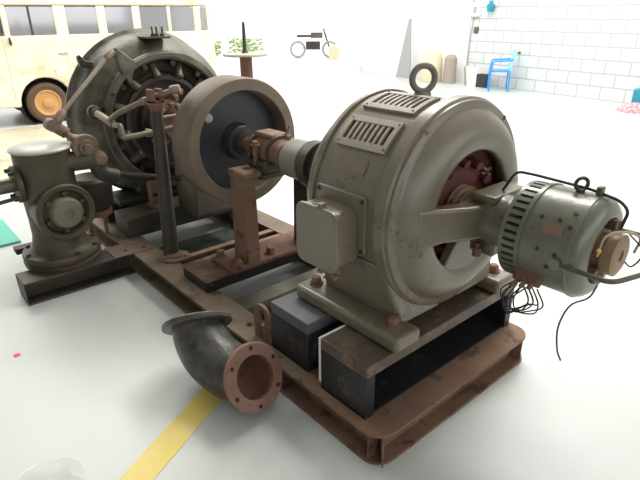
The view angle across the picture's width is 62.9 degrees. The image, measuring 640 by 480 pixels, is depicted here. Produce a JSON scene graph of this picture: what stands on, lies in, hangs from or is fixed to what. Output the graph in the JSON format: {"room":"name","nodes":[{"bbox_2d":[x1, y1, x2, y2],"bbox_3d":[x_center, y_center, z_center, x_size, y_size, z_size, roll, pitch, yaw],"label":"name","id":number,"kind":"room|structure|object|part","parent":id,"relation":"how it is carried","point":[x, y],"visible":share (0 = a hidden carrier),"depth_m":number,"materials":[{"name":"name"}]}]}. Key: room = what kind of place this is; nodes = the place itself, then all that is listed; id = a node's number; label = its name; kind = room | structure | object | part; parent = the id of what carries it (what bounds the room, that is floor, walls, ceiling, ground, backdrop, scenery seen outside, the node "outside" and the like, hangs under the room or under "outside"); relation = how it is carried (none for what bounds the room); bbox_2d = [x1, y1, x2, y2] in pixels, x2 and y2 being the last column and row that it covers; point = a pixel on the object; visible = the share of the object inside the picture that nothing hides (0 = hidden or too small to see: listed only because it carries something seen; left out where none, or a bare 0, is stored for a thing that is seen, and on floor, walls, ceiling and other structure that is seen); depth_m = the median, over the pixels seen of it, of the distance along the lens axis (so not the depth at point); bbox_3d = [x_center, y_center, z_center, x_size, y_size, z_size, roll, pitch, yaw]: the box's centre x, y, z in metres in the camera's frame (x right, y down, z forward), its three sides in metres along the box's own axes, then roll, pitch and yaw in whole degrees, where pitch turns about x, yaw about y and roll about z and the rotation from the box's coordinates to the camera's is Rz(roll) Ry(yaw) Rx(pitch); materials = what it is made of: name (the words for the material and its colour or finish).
{"room":"garage","nodes":[
{"label":"garage","id":0,"kind":"room"},
{"bbox_2d":[0,25,639,479],"bbox_3d":[0.612,-12.809,33.957,74.000,0.200,68.000,-19,30,-37],"label":"floor","id":1,"kind":"structure","parent":0,"point":[96,378],"depth_m":2.67,"materials":[{"name":"paint"}]},
{"bbox_2d":[0,219,20,246],"bbox_3d":[-2.703,-0.036,4.257,0.350,0.020,0.630,-19,30,-37],"label":"sheet","id":2,"kind":"object","parent":1,"relation":"on","point":[8,237],"visible":1,"depth_m":4.21,"materials":[{"name":"teal plastic"}]},
{"bbox_2d":[0,125,71,179],"bbox_3d":[-5.512,-0.702,5.880,5.700,0.012,3.200,-19,30,-37],"label":"floor","id":3,"kind":"structure","parent":1,"relation":"on","point":[8,137],"depth_m":7.69,"materials":[{"name":"beige concrete"}]},
{"bbox_2d":[0,0,216,123],"bbox_3d":[-4.234,-3.313,9.422,4.520,2.090,1.740,-19,30,-37],"label":"bus","id":4,"kind":"object","parent":1,"relation":"on","point":[37,67],"visible":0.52,"depth_m":8.56,"materials":[{"name":"beige paint"}]},
{"bbox_3d":[-4.813,-3.278,8.281,0.080,0.400,0.350,-19,30,-37],"label":"cab seat","id":5,"kind":"part","parent":4,"relation":"part of","materials":[{"name":"grey plastic"}]},
{"bbox_3d":[-4.563,-3.365,8.479,0.080,0.400,0.350,-19,30,-37],"label":"cab seat","id":6,"kind":"part","parent":4,"relation":"part of","materials":[{"name":"grey plastic"}]},
{"bbox_3d":[-4.258,-3.612,9.395,0.150,0.520,1.270,-19,30,-37],"label":"bench seat","id":7,"kind":"part","parent":4,"relation":"part of","materials":[{"name":"grey plastic"}]},
{"bbox_3d":[-3.653,-3.824,9.874,0.150,0.520,1.270,-19,30,-37],"label":"bench seat","id":8,"kind":"part","parent":4,"relation":"part of","materials":[{"name":"grey plastic"}]},
{"bbox_2d":[119,388,221,479],"bbox_3d":[-0.703,0.919,2.038,0.125,0.003,1.100,9,25,20],"label":"floor stripe","id":9,"kind":"object","parent":1,"relation":"on","point":[168,443],"depth_m":2.21,"materials":[{"name":"yellow paint"}]},
{"bbox_2d":[214,41,221,54],"bbox_3d":[-4.931,-8.377,22.861,1.320,0.590,1.318,-19,30,-37],"label":"shrub","id":10,"kind":"object","parent":1,"relation":"on","point":[218,46],"visible":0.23,"depth_m":22.90,"materials":[{"name":"green plant"}]},
{"bbox_2d":[161,311,282,413],"bbox_3d":[-0.463,0.511,2.443,0.611,0.393,0.316,19,30,38],"label":"pipe elbow","id":11,"kind":"object","parent":1,"relation":"on","point":[249,376],"visible":1,"depth_m":2.37,"materials":[{"name":"metal"}]},
{"bbox_2d":[223,22,267,77],"bbox_3d":[-0.783,-1.533,5.722,0.480,1.575,0.480,-19,30,-37],"label":"stand","id":12,"kind":"object","parent":1,"relation":"on","point":[246,69],"visible":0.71,"depth_m":5.50,"materials":[{"name":"red metal"}]},
{"bbox_2d":[227,38,263,52],"bbox_3d":[-3.199,-8.403,22.715,1.526,0.719,1.502,4,24,11],"label":"shrub","id":13,"kind":"object","parent":1,"relation":"on","point":[249,40],"visible":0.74,"depth_m":22.59,"materials":[{"name":"green plant"}]},
{"bbox_2d":[15,210,525,467],"bbox_3d":[-0.734,0.180,3.309,1.822,0.350,3.455,-19,30,-37],"label":"base frame","id":14,"kind":"object","parent":1,"relation":"on","point":[394,428],"visible":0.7,"depth_m":2.63,"materials":[{"name":"metal"}]},
{"bbox_2d":[0,134,119,272],"bbox_3d":[-1.733,-0.265,3.388,0.820,0.817,0.522,-19,30,-37],"label":"valve","id":15,"kind":"object","parent":14,"relation":"on","point":[60,212],"visible":1,"depth_m":3.26,"materials":[{"name":"paint"}]},
{"bbox_3d":[-1.914,-0.222,3.137,0.222,0.043,0.024,-19,30,-37],"label":"drain rod","id":16,"kind":"part","parent":15,"relation":"part of","materials":[{"name":"metal"}]},
{"bbox_3d":[-1.730,-0.584,3.228,0.360,0.044,0.360,-19,30,-37],"label":"lid","id":17,"kind":"part","parent":15,"relation":"part of","materials":[{"name":"paint"}]},
{"bbox_2d":[43,49,114,141],"bbox_3d":[-1.492,-0.906,3.340,0.143,0.560,0.615,13,27,28],"label":"rod","id":18,"kind":"object","parent":15,"relation":"attached to","point":[54,125],"visible":0.98,"depth_m":3.24,"materials":[{"name":"beige metal"}]},
{"bbox_3d":[-1.599,-0.754,3.215,0.056,0.094,0.104,9,25,21],"label":"rod","id":19,"kind":"part","parent":18,"relation":"part of","materials":[{"name":"beige metal"}]},
{"bbox_2d":[53,124,69,137],"bbox_3d":[-1.605,-0.682,3.232,0.111,0.109,0.072,-14,27,-29],"label":"socket","id":20,"kind":"object","parent":18,"relation":"attached to","point":[61,130],"depth_m":3.21,"materials":[{"name":"metal"}]},
{"bbox_3d":[-1.491,-1.010,3.351,0.028,0.363,0.504,10,26,23],"label":"rod","id":21,"kind":"part","parent":18,"relation":"part of","materials":[{"name":"brown metal"}]},
{"bbox_2d":[75,171,179,233],"bbox_3d":[-1.407,-0.307,3.866,0.756,0.510,0.280,-9,25,-18],"label":"strainer","id":22,"kind":"object","parent":14,"relation":"on","point":[101,192],"visible":0.47,"depth_m":3.71,"materials":[{"name":"metal"}]},
{"bbox_3d":[-1.678,-0.107,3.825,0.024,0.180,0.030,-19,30,-37],"label":"leg","id":23,"kind":"part","parent":22,"relation":"part of","materials":[{"name":"metal"}]},
{"bbox_2d":[75,172,113,212],"bbox_3d":[-1.631,-0.342,3.762,0.280,0.240,0.280,-19,30,-37],"label":"bowl","id":24,"kind":"object","parent":22,"relation":"on","point":[101,192],"depth_m":3.68,"materials":[{"name":"metal"}]},
{"bbox_2d":[94,205,112,218],"bbox_3d":[-1.630,-0.214,3.818,0.220,0.040,0.220,-19,30,-37],"label":"flange","id":25,"kind":"object","parent":22,"relation":"on","point":[99,213],"depth_m":3.75,"materials":[{"name":"red metal"}]},
{"bbox_3d":[-1.595,-0.137,3.891,0.024,0.180,0.030,-19,30,-37],"label":"leg","id":26,"kind":"part","parent":22,"relation":"part of","materials":[{"name":"metal"}]},
{"bbox_3d":[-1.332,0.056,3.660,0.280,0.006,0.210,-19,30,-37],"label":"joint plate","id":27,"kind":"part","parent":14,"relation":"part of","materials":[{"name":"metal"}]},
{"bbox_2d":[101,194,177,222],"bbox_3d":[-1.338,-0.371,4.465,1.040,0.150,0.230,-19,30,-37],"label":"beam","id":28,"kind":"structure","parent":14,"relation":"on","point":[110,218],"depth_m":4.12,"materials":[{"name":"metal"}]},
{"bbox_2d":[65,26,231,216],"bbox_3d":[-1.014,-0.863,3.863,1.300,1.316,1.200,-19,30,-37],"label":"housing","id":29,"kind":"object","parent":28,"relation":"on","point":[143,58],"visible":0.47,"depth_m":3.83,"materials":[{"name":"grey metal"}]},
{"bbox_2d":[87,84,180,140],"bbox_3d":[-1.224,-0.857,3.415,0.873,0.360,0.411,4,24,11],"label":"control linkage","id":30,"kind":"object","parent":29,"relation":"attached to","point":[93,111],"visible":0.92,"depth_m":3.36,"materials":[{"name":"metal"}]},
{"bbox_2d":[87,105,101,118],"bbox_3d":[-1.560,-0.887,3.635,0.099,0.100,0.097,-19,30,-37],"label":"socket","id":31,"kind":"object","parent":30,"relation":"attached to","point":[91,110],"depth_m":3.61,"materials":[{"name":"metal"}]},
{"bbox_3d":[-1.151,-0.830,3.276,0.619,0.266,0.082,11,26,25],"label":"rod","id":32,"kind":"part","parent":30,"relation":"part of","materials":[{"name":"brown metal"}]},
{"bbox_3d":[-0.983,-0.827,3.498,0.243,0.037,0.028,-15,27,-31],"label":"rod","id":33,"kind":"part","parent":30,"relation":"part of","materials":[{"name":"brown metal"}]},
{"bbox_3d":[-0.865,-0.898,3.125,0.066,0.059,0.054,-2,23,-4],"label":"rod knob","id":34,"kind":"part","parent":30,"relation":"part of","materials":[{"name":"grey metal"}]},
{"bbox_3d":[-1.229,-1.488,3.840,0.180,0.015,0.220,-19,30,-37],"label":"plate","id":35,"kind":"part","parent":29,"relation":"part of","materials":[{"name":"metal"}]},
{"bbox_2d":[145,88,189,263],"bbox_3d":[-0.981,-0.384,3.307,0.190,1.090,0.200,-19,30,-37],"label":"support post","id":36,"kind":"object","parent":14,"relation":"on","point":[171,254],"visible":0.99,"depth_m":3.34,"materials":[{"name":"metal"}]},
{"bbox_2d":[114,196,231,238],"bbox_3d":[-1.071,-0.252,4.181,1.040,0.154,0.245,-19,30,-37],"label":"beam","id":37,"kind":"structure","parent":14,"relation":"on","point":[138,220],"depth_m":3.90,"materials":[{"name":"metal"}]},
{"bbox_2d":[159,226,233,253],"bbox_3d":[-0.815,0.079,3.941,0.795,0.010,0.610,-19,30,-37],"label":"drip tray","id":38,"kind":"object","parent":14,"relation":"on","point":[201,242],"depth_m":4.10,"materials":[{"name":"grey metal"}]},
{"bbox_3d":[-1.003,0.233,3.441,0.170,0.150,2.950,-19,30,-37],"label":"rail","id":39,"kind":"part","parent":14,"relation":"part of","materials":[{"name":"metal"}]},
{"bbox_2d":[183,252,300,292],"bbox_3d":[-0.368,0.105,3.453,1.018,0.068,0.290,-19,30,-37],"label":"beam","id":40,"kind":"structure","parent":14,"relation":"on","point":[207,275],"depth_m":3.19,"materials":[{"name":"brown metal"}]},
{"bbox_2d":[212,164,307,274],"bbox_3d":[-0.333,-0.203,3.292,0.695,0.624,0.283,-19,30,-37],"label":"stand","id":41,"kind":"object","parent":40,"relation":"on","point":[249,253],"visible":0.68,"depth_m":3.16,"materials":[{"name":"red metal"}]},
{"bbox_3d":[-0.337,0.067,3.416,0.695,0.030,0.260,-19,30,-37],"label":"foot plate","id":42,"kind":"part","parent":41,"relation":"part of","materials":[{"name":"red metal"}]},
{"bbox_2d":[241,125,292,173],"bbox_3d":[-0.404,-0.607,3.216,0.307,0.273,0.750,-19,30,-37],"label":"bearing","id":43,"kind":"object","parent":41,"relation":"on","point":[263,148],"visible":0.69,"depth_m":3.00,"materials":[{"name":"red metal"}]},
{"bbox_2d":[171,75,294,203],"bbox_3d":[-0.534,-0.638,3.357,0.790,0.790,0.235,-19,30,-37],"label":"flywheel","id":44,"kind":"object","parent":43,"relation":"attached to","point":[210,125],"visible":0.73,"depth_m":3.24,"materials":[{"name":"blue paint"}]},
{"bbox_2d":[279,138,320,186],"bbox_3d":[-0.034,-0.412,2.825,0.254,0.254,0.395,-19,30,-37],"label":"coupling","id":45,"kind":"object","parent":43,"relation":"attached to","point":[296,156],"visible":0.53,"depth_m":2.77,"materials":[{"name":"grey paint"}]},
{"bbox_3d":[-0.274,-0.023,4.019,0.170,0.150,2.950,-19,30,-37],"label":"rail","id":46,"kind":"part","parent":14,"relation":"part of","materials":[{"name":"metal"}]},
{"bbox_2d":[271,291,343,371],"bbox_3d":[0.248,0.309,2.735,1.035,0.255,0.275,-19,30,-37],"label":"pedestal","id":47,"kind":"object","parent":14,"relation":"on","point":[297,324],"visible":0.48,"depth_m":2.39,"materials":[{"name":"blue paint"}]},
{"bbox_3d":[0.247,0.217,2.695,1.035,0.055,0.275,-19,30,-37],"label":"plate","id":48,"kind":"part","parent":47,"relation":"part of","materials":[{"name":"grey paint"}]},
{"bbox_3d":[0.246,0.334,2.747,1.035,0.200,0.271,-19,30,-37],"label":"web plate","id":49,"kind":"part","parent":47,"relation":"part of","materials":[{"name":"black paint"}]},
{"bbox_2d":[296,62,523,353],"bbox_3d":[0.390,-0.214,2.285,1.020,1.062,1.042,-19,30,-37],"label":"electric generator","id":50,"kind":"object","parent":47,"relation":"on","point":[405,209],"visible":0.96,"depth_m":2.05,"materials":[{"name":"paint"}]},
{"bbox_3d":[0.191,-0.417,2.052,0.116,0.110,0.270,-19,30,-37],"label":"louver panel","id":51,"kind":"part","parent":50,"relation":"part of","materials":[{"name":"paint"}]},
{"bbox_3d":[0.327,-0.555,2.121,0.162,0.056,0.270,-19,30,-37],"label":"louver panel","id":52,"kind":"part","parent":50,"relation":"part of","materials":[{"name":"paint"}]},
{"bbox_3d":[0.487,-0.063,2.011,0.333,0.167,0.101,-10,25,-20],"label":"bearing arm","id":53,"kind":"part","parent":50,"relation":"part of","materials":[{"name":"paint"}]},
{"bbox_3d":[0.769,-0.162,2.234,0.101,0.167,0.333,13,27,28],"label":"bearing arm","id":54,"kind":"part","parent":50,"relation":"part of","materials":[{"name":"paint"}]},
{"bbox_2d":[497,171,639,360],"bbox_3d":[0.886,0.081,1.878,0.407,0.639,0.624,-19,30,-37],"label":"exciter","id":55,"kind":"object","parent":50,"relation":"attached to","point":[559,237],"visible":1,"depth_m":1.75,"materials":[{"name":"paint"}]},
{"bbox_2d":[497,180,548,273],"bbox_3d":[0.792,-0.038,1.948,0.362,0.362,0.067,-19,30,-37],"label":"vent","id":56,"kind":"object","parent":55,"relation":"attached to","point":[518,212],"depth_m":1.83,"materials":[{"name":"metal"}]},
{"bbox_3d":[0.212,0.808,2.092,0.063,0.124,0.009,-19,30,-37],"label":"stiffener plate","id":57,"kind":"part","parent":14,"relation":"part of","materials":[{"name":"metal"}]},
{"bbox_3d":[0.247,0.819,2.068,0.008,0.124,0.085,1,23,4],"label":"stiffener plate","id":58,"kind":"part","parent":14,"relation":"part of","materials":[{"name":"metal"}]},
{"bbox_3d":[0.491,0.616,2.531,1.135,0.150,0.500,-19,30,-37],"label":"rail","id":59,"kind":"part","parent":14,"relation":"part of","materials":[{"name":"metal"}]},
{"bbox_2d":[318,285,514,419],"bbox_3d":[0.491,0.423,2.466,1.069,0.255,0.284,-19,30,-37],"label":"pedestal","id":60,"kind":"object","parent":14,"relation":"on","point":[356,370],"visible":0.71,"depth_m":2.28,"materials":[{"name":"black paint"}]},
{"bbox_3d":[0.495,0.333,2.423,1.068,0.055,0.272,-19,30,-37],"label":"plate","id":61,"kind":"part","parent":60,"relation":"part of","materials":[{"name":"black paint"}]},
{"bbox_3d":[1.004,0.547,2.681,0.007,0.124,0.058,-19,30,-37],"label":"stiffener plate","id":62,"kind":"part","parent":14,"relation":"part of","materials":[{"name":"metal"}]},
{"bbox_2d":[290,28,336,57],"bbox_3d":[-0.251,-7.842,20.879,1.950,1.105,0.707,2,24,6],"label":"motorcycle","id":63,"kind":"object","parent":1,"relation":"on","point":[310,45],"visible":0.85,"depth_m":20.80,"materials":[{"name":"grey metal"}]},
{"bbox_3d":[-0.129,-8.115,20.746,0.450,0.200,0.240,2,24,6],"label":"fuel tank","id":64,"kind":"part","parent":63,"relation":"part of","materials":[{"name":"grey metal"}]},
{"bbox_2d":[329,45,339,58],"bbox_3d":[0.557,-7.335,20.418,0.440,0.520,0.440,-19,30,-37],"label":"water tank","id":65,"kind":"object","parent":1,"relation":"on","point":[334,50],"visible":1,"depth_m":20.26,"materials":[{"name":"beige plastic"}]},
{"bbox_2d":[396,19,411,77],"bbox_3d":[2.295,-5.188,14.197,0.040,1.500,0.500,-19,30,-37],"label":"sheet","id":66,"kind":"object","parent":1,"relation":"on","point":[404,67],"visible":0.86,"depth_m":14.21,"materials":[{"name":"grey"}]},
{"bbox_2d":[420,50,442,82],"bbox_3d":[2.865,-4.458,13.433,0.540,0.760,0.540,-19,30,-37],"label":"barrel","id":67,"kind":"object","parent":1,"relation":"on","point":[434,57],"visible":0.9,"depth_m":13.24,"materials":[{"name":"beige plastic"}]},
{"bbox_2d":[443,54,456,83],"bbox_3d":[3.266,-4.289,13.136,0.320,0.680,0.320,-19,30,-37],"label":"sack","id":68,"kind":"object","parent":1,"relation":"on","point":[450,65],"visible":1,"depth_m":13.03,"materials":[{"name":"beige fabric"}]},
{"bbox_2d":[464,66,478,85],"bbox_3d":[3.659,-3.949,12.647,0.172,0.448,0.355,-19,30,-37],"label":"panel","id":69,"kind":"object","parent":1,"relation":"on","point":[470,73],"visible":0.93,"depth_m":12.67,"materials":[{"name":"white paint"}]},
{"bbox_2d":[475,73,487,87],"bbox_3d":[3.882,-3.794,12.460,0.180,0.300,0.280,-19,30,-37],"label":"crate","id":70,"kind":"object","parent":1,"relation":"on","point":[481,79],"visible":0.76,"depth_m":12.39,"materials":[{"name":"grey plastic"}]},
{"bbox_2d":[487,49,516,91],"bbox_3d":[4.094,-3.821,11.790,0.529,0.880,0.556,5,24,13],"label":"plastic chair","id":71,"kind":"object","parent":1,"relation":"on","point":[512,58],"visible":1,"depth_m":11.67,"materials":[{"name":"blue plastic"}]},
{"bbox_3d":[3.798,-3.550,11.722,0.030,0.440,0.070,5,24,13],"label":"leg","id":72,"kind":"part","parent":71,"relation":"part of","materials":[{"name":"blue plastic"}]},
{"bbox_3d":[4.051,-3.820,11.802,0.440,0.030,0.440,5,24,13],"label":"seat","id":73,"kind":"part","parent":71,"relation":"part of","materials":[{"name":"blue plastic"}]},
{"bbox_3d":[4.127,-4.036,11.964,0.474,0.261,0.071,7,25,17],"label":"armrest","id":74,"kind":"part","parent":71,"relation":"part of","materials":[{"name":"blue plastic"}]},
{"bbox_3d":[4.011,-3.845,11.525,0.474,0.261,0.071,3,24,9],"label":"armrest","id":75,"kind":"part","parent":71,"relation":"part of","materials":[{"name":"blue plastic"}]},
{"bbox_3d":[4.196,-3.514,11.633,0.030,0.440,0.070,5,24,13],"label":"leg","id":76,"kind":"part","parent":71,"relation":"part of","materials":[{"name":"blue plastic"}]},
{"bbox_3d":[4.287,-4.004,11.660,0.129,0.444,0.455,5,24,13],"label":"backrest","id":77,"kind":"part","parent":71,"relation":"part of","materials":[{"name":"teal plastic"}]},
{"bbox_2d":[616,103,639,113],"bbox_3d":[5.629,-2.370,9.332,0.600,0.150,0.585,-19,30,-37],"label":"heap","id":78,"kind":"object","parent":1,"relation":"on","point":[632,108],"visible":1,"depth_m":9.22,"materials":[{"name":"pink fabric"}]},
{"bbox_2d":[631,88,639,102],"bbox_3d":[6.026,-2.563,9.531,0.260,0.340,0.570,-19,30,-37],"label":"plastic crate","id":79,"kind":"object","parent":1,"relation":"on","point":[636,93],"visible":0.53,"depth_m":9.59,"materials":[{"name":"teal plastic"}]},
{"bbox_2d":[360,0,639,102],"bbox_3d":[6.483,-4.815,8.607,0.250,5.200,18.300,-15,28,-31],"label":"wall","id":80,"kind":"structure","parent":0,"point":[590,49],"depth_m":11.63,"materials":[{"name":"paint"}]},
{"bbox_2d":[354,0,360,69],"bbox_3d":[1.133,-7.739,15.453,0.100,5.200,0.140,-19,30,-37],"label":"trim","id":81,"kind":"structure","parent":80,"relation":"attached to","point":[357,2],"depth_m":16.05,"materials":[{"name":"white paint"}]},
{"bbox_2d":[466,0,474,65],"bbox_3d":[3.678,-5.333,12.596,0.024,2.980,0.127,-15,28,-31],"label":"conduit","id":82,"kind":"object","parent":80,"relation":"attached to","point":[474,0],"visible":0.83,"depth_m":12.80,"materials":[{"name":"grey metal"}]},
{"bbox_2d":[471,3,481,16],"bbox_3d":[3.714,-5.471,12.434,0.105,0.300,0.200,-15,28,-31],"label":"switch box","id":83,"kind":"object","parent":80,"relation":"attached to","point":[476,7],"visible":1,"depth_m":12.39,"materials":[{"name":"white paint"}]},
{"bbox_2d":[487,0,494,11],"bbox_3d":[3.927,-5.378,12.040,0.180,0.240,0.180,-19,30,-37],"label":"canister","id":84,"kind":"object","parent":80,"relation":"attached to","point":[490,7],"visible":1,"depth_m":11.99,"materials":[{"name":"teal plastic"}]}
]}

